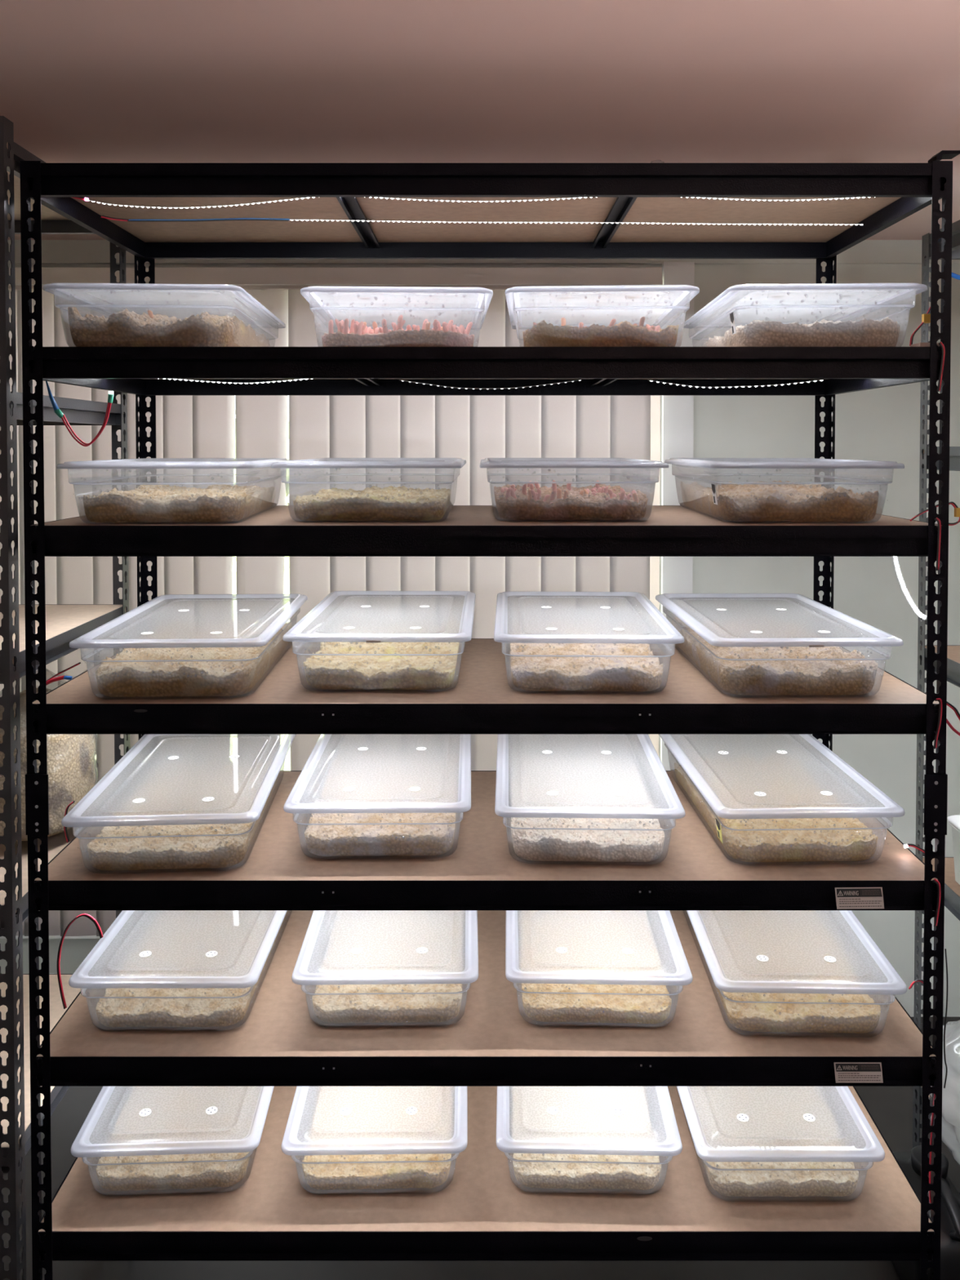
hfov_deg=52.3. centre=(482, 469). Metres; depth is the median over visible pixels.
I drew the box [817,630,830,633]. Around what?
vent
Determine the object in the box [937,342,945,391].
wire
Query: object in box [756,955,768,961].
vent
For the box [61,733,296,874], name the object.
tub
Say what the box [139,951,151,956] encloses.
vent
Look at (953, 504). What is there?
wire
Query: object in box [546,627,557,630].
vent
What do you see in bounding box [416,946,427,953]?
vent
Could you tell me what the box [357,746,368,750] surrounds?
vent
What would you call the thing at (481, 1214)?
shelving rack
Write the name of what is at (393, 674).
substrate
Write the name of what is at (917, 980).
wire
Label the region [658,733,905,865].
tub
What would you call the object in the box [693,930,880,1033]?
substrate
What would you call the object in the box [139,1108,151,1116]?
vent
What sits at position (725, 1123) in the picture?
tub
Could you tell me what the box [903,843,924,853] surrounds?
wire
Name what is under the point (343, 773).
tub
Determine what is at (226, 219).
wire
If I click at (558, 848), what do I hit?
substrate
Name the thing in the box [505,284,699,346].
tub
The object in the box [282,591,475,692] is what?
tub
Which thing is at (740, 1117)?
vent
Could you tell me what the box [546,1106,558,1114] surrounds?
vent
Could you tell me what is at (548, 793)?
vent
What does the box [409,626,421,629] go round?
vent
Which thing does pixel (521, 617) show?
tub
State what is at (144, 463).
tub
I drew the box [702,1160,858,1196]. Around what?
substrate
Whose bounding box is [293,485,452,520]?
substrate
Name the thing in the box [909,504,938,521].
wire
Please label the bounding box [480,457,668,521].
tub
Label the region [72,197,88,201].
wire
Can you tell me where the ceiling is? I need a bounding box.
[0,0,959,239]
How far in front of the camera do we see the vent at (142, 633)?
1.74 m
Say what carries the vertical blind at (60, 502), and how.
attached to the wall
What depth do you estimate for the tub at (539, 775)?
1.86 m
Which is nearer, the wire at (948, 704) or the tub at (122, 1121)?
the wire at (948, 704)
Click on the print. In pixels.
(846, 1072)
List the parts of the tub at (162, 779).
lid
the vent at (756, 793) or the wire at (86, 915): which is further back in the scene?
the vent at (756, 793)
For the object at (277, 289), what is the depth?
2.79 m
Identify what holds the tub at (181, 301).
on the shelving rack at (481, 1214)
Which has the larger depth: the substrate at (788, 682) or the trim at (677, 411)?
the trim at (677, 411)
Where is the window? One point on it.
(655, 399)
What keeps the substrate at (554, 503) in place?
in the tub at (601, 463)
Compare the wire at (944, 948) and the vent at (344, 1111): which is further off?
the vent at (344, 1111)
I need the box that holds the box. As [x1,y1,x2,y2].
[910,342,939,346]
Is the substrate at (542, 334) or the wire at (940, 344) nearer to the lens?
the wire at (940, 344)
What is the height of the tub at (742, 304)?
0.108 m
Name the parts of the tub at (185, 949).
lid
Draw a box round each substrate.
[67,305,270,346]
[82,481,275,522]
[87,773,279,871]
[95,622,291,697]
[95,910,288,1026]
[96,1151,251,1191]
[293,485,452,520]
[302,641,459,689]
[302,1153,451,1190]
[304,813,455,856]
[311,983,462,1023]
[321,315,474,346]
[493,480,648,519]
[510,643,662,691]
[511,817,664,862]
[512,1153,661,1190]
[521,982,671,1023]
[522,316,679,346]
[671,617,878,695]
[674,761,878,862]
[680,480,879,521]
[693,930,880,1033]
[699,316,900,346]
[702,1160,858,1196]
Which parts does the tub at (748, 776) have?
lid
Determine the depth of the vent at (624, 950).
1.81 m
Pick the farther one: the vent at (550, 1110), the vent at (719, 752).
the vent at (719, 752)
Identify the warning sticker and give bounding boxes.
[833,1062,883,1082]
[835,887,884,909]
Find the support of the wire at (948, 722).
attached to the shelving rack at (481, 1214)
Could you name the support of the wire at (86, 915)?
attached to the shelving rack at (481, 1214)
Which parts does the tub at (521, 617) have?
lid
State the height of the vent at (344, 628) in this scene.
0.001 m
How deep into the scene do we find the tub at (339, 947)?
1.82 m
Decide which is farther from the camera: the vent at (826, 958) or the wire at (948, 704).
the vent at (826, 958)
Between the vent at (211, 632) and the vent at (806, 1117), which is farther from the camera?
the vent at (806, 1117)
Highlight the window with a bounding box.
[0,266,660,938]
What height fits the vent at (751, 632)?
0.001 m
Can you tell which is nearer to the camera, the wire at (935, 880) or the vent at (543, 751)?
the wire at (935, 880)
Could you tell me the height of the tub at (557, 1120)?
0.108 m
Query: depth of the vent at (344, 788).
1.80 m
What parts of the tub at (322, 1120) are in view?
lid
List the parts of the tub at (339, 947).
lid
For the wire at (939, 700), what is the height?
0.085 m
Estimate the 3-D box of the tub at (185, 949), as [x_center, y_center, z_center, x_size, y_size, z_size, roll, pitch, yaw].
[-0.560,0.934,1.962,0.330,0.108,0.533,0,1,0]
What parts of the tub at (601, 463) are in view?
lid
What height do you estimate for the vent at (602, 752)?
0.001 m
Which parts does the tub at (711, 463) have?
lid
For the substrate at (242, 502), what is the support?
in the tub at (144, 463)
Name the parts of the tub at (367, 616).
lid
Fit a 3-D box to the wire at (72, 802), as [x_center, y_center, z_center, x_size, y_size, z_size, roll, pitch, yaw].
[-0.737,0.628,1.745,0.020,0.076,0.003,0,1,0]
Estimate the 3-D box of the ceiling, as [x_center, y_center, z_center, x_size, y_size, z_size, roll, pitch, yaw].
[-0.205,-0.682,0.964,3.690,0.100,4.100,0,1,0]
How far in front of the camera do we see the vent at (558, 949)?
1.81 m
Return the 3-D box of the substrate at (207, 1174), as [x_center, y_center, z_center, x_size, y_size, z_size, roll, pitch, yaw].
[-0.573,1.261,1.981,0.273,0.052,0.475,0,1,-2]
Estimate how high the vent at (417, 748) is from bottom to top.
0.001 m
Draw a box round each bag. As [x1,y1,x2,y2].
[0,668,97,840]
[928,1020,959,1164]
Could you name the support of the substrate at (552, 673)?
in the tub at (521, 617)
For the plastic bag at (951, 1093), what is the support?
on the shelving rack at (952, 888)
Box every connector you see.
[63,675,72,679]
[921,313,930,323]
[954,507,959,516]
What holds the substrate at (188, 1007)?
in the tub at (185, 949)
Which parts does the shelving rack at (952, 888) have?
post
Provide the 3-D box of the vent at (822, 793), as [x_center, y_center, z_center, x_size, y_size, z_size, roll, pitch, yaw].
[0.627,0.590,1.784,0.021,0.001,0.021,0,1,-16]
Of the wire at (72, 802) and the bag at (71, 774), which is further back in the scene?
the bag at (71, 774)
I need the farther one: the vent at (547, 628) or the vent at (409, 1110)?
the vent at (409, 1110)
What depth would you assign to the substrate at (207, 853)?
1.70 m
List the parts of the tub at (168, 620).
lid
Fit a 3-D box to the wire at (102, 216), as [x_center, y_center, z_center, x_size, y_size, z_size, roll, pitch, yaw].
[-0.708,-0.484,1.884,0.054,0.012,0.003,0,1,0]
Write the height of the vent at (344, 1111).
0.001 m
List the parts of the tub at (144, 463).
lid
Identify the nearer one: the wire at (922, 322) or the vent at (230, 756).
the wire at (922, 322)
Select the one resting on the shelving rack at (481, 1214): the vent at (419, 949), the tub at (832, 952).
the tub at (832, 952)
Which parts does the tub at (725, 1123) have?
lid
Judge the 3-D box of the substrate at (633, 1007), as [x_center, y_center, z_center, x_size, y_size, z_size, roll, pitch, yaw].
[0.212,0.963,1.975,0.272,0.044,0.474,0,1,1]
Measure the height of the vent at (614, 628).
0.001 m
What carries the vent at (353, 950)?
attached to the tub at (339, 947)
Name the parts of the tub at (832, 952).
lid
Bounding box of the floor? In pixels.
[1,1017,959,1279]
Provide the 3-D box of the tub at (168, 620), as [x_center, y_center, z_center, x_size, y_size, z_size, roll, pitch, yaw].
[-0.542,0.334,1.905,0.330,0.108,0.533,0,1,-2]
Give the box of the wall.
[0,263,959,1017]
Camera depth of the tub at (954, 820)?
2.10 m
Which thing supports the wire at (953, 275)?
attached to the shelving rack at (952, 888)
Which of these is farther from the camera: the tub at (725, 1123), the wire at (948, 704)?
the tub at (725, 1123)
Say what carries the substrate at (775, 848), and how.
in the tub at (748, 776)
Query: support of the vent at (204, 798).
attached to the tub at (162, 779)
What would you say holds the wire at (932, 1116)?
attached to the shelving rack at (481, 1214)
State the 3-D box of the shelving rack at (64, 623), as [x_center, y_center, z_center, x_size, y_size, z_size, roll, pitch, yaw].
[-1.286,0.544,1.903,1.000,2.262,0.548,0,1,0]
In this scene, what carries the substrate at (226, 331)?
in the tub at (181, 301)
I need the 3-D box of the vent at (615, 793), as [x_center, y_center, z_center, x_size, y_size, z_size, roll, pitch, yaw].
[0.249,0.590,1.780,0.021,0.001,0.021,-1,2,-33]
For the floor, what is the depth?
2.05 m
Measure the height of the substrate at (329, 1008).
0.044 m
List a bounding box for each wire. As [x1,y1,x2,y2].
[45,380,113,446]
[46,662,80,680]
[46,675,64,684]
[56,913,103,1008]
[63,800,75,842]
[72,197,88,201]
[101,215,128,221]
[127,217,289,222]
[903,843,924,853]
[908,978,923,989]
[909,321,924,346]
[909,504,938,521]
[928,1093,935,1203]
[933,697,942,749]
[933,878,940,926]
[934,517,941,570]
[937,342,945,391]
[943,948,947,1088]
[946,701,959,719]
[946,718,959,736]
[948,502,959,525]
[951,272,959,279]
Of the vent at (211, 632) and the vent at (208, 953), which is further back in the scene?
the vent at (208, 953)
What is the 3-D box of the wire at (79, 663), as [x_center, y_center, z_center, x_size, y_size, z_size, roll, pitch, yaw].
[-0.741,0.358,1.724,0.066,0.039,0.003,0,1,0]
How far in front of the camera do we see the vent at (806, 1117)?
1.80 m
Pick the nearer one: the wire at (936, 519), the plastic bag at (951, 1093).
the wire at (936, 519)
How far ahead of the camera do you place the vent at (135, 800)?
1.75 m
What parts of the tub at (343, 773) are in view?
lid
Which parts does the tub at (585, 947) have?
lid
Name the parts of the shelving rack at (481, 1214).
post, post, led strip, led strip, led strip, led strip, led strip, led strip, led strip, post, led strip, post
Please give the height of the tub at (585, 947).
0.108 m
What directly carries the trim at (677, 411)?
attached to the wall
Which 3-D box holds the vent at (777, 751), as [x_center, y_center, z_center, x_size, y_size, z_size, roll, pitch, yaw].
[0.620,0.584,2.024,0.021,0.001,0.021,1,2,25]
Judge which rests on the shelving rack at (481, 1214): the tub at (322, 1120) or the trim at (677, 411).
the tub at (322, 1120)
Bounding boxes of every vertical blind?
[43,425,111,522]
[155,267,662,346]
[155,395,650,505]
[156,556,284,596]
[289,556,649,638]
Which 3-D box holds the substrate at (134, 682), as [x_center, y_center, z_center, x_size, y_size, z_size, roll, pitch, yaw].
[-0.542,0.353,1.905,0.275,0.062,0.478,0,1,-2]
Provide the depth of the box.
1.64 m
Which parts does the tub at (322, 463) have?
lid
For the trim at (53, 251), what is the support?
attached to the wall
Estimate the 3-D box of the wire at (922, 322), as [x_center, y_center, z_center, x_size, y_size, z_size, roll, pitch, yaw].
[0.745,-0.234,1.675,0.027,0.043,0.003,0,1,0]
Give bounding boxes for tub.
[42,282,285,346]
[56,457,290,524]
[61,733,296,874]
[68,910,292,1031]
[69,593,307,699]
[71,1086,274,1195]
[271,457,466,521]
[280,1086,467,1194]
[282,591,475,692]
[283,733,471,859]
[291,910,478,1026]
[300,285,493,346]
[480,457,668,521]
[493,591,684,693]
[494,733,685,865]
[496,1086,682,1195]
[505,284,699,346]
[505,910,693,1026]
[655,593,903,697]
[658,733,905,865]
[664,457,904,523]
[675,1086,884,1201]
[681,283,927,345]
[683,910,906,1037]
[947,814,959,884]
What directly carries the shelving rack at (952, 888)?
on the floor
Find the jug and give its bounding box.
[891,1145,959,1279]
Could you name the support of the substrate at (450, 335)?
in the tub at (369, 304)
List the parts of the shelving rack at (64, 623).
post, post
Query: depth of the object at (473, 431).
2.83 m
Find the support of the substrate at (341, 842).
in the tub at (343, 773)
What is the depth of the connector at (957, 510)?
1.65 m
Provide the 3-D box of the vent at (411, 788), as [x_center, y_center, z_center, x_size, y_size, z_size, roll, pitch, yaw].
[-0.125,0.589,1.806,0.021,0.001,0.021,1,1,22]
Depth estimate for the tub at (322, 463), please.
1.68 m
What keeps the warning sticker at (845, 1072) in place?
attached to the shelving rack at (481, 1214)
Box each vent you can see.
[133,798,145,803]
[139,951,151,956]
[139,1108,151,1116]
[141,631,153,634]
[168,755,178,759]
[202,796,213,801]
[205,951,217,956]
[205,1106,217,1114]
[210,631,222,634]
[229,755,239,758]
[340,1107,351,1115]
[342,786,354,791]
[343,626,355,629]
[350,947,361,953]
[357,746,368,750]
[405,1106,417,1114]
[408,786,420,791]
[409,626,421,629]
[416,746,426,750]
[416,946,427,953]
[542,750,551,753]
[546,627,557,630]
[546,791,558,795]
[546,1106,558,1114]
[555,946,567,953]
[601,751,611,754]
[612,1107,623,1115]
[613,627,624,630]
[613,791,625,795]
[622,947,633,954]
[718,751,728,754]
[737,1113,748,1121]
[750,631,762,633]
[754,791,765,795]
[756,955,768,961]
[776,750,786,753]
[803,1113,814,1121]
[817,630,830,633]
[820,791,832,795]
[823,955,835,962]
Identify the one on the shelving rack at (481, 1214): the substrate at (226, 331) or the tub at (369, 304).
the tub at (369, 304)
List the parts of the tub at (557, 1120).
lid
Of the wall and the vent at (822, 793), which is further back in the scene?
the wall
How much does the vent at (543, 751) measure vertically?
0.001 m
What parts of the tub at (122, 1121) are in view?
lid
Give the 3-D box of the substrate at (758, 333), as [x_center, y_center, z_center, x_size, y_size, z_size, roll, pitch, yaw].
[0.589,-0.240,1.891,0.275,0.052,0.477,0,1,2]
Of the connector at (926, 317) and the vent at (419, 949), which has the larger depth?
the vent at (419, 949)
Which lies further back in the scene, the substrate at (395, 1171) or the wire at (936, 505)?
the substrate at (395, 1171)
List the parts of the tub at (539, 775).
lid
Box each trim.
[7,240,959,263]
[659,262,694,770]
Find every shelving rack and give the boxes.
[0,115,129,1279]
[19,150,959,1279]
[912,219,959,1165]
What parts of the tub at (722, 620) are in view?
lid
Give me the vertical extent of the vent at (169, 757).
0.001 m
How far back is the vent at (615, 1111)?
1.82 m
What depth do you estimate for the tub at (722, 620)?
1.85 m
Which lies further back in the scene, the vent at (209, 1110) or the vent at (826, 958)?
the vent at (209, 1110)
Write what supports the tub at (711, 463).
on the shelving rack at (481, 1214)
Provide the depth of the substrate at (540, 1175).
1.76 m
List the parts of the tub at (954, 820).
tub lid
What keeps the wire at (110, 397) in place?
hanging from the shelving rack at (481, 1214)
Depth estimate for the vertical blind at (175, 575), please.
2.84 m
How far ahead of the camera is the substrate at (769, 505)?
1.69 m
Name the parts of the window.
sill, frame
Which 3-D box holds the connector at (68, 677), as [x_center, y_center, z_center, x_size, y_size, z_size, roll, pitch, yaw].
[-0.729,0.366,1.719,0.014,0.008,0.007,0,1,0]
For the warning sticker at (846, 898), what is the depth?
1.65 m

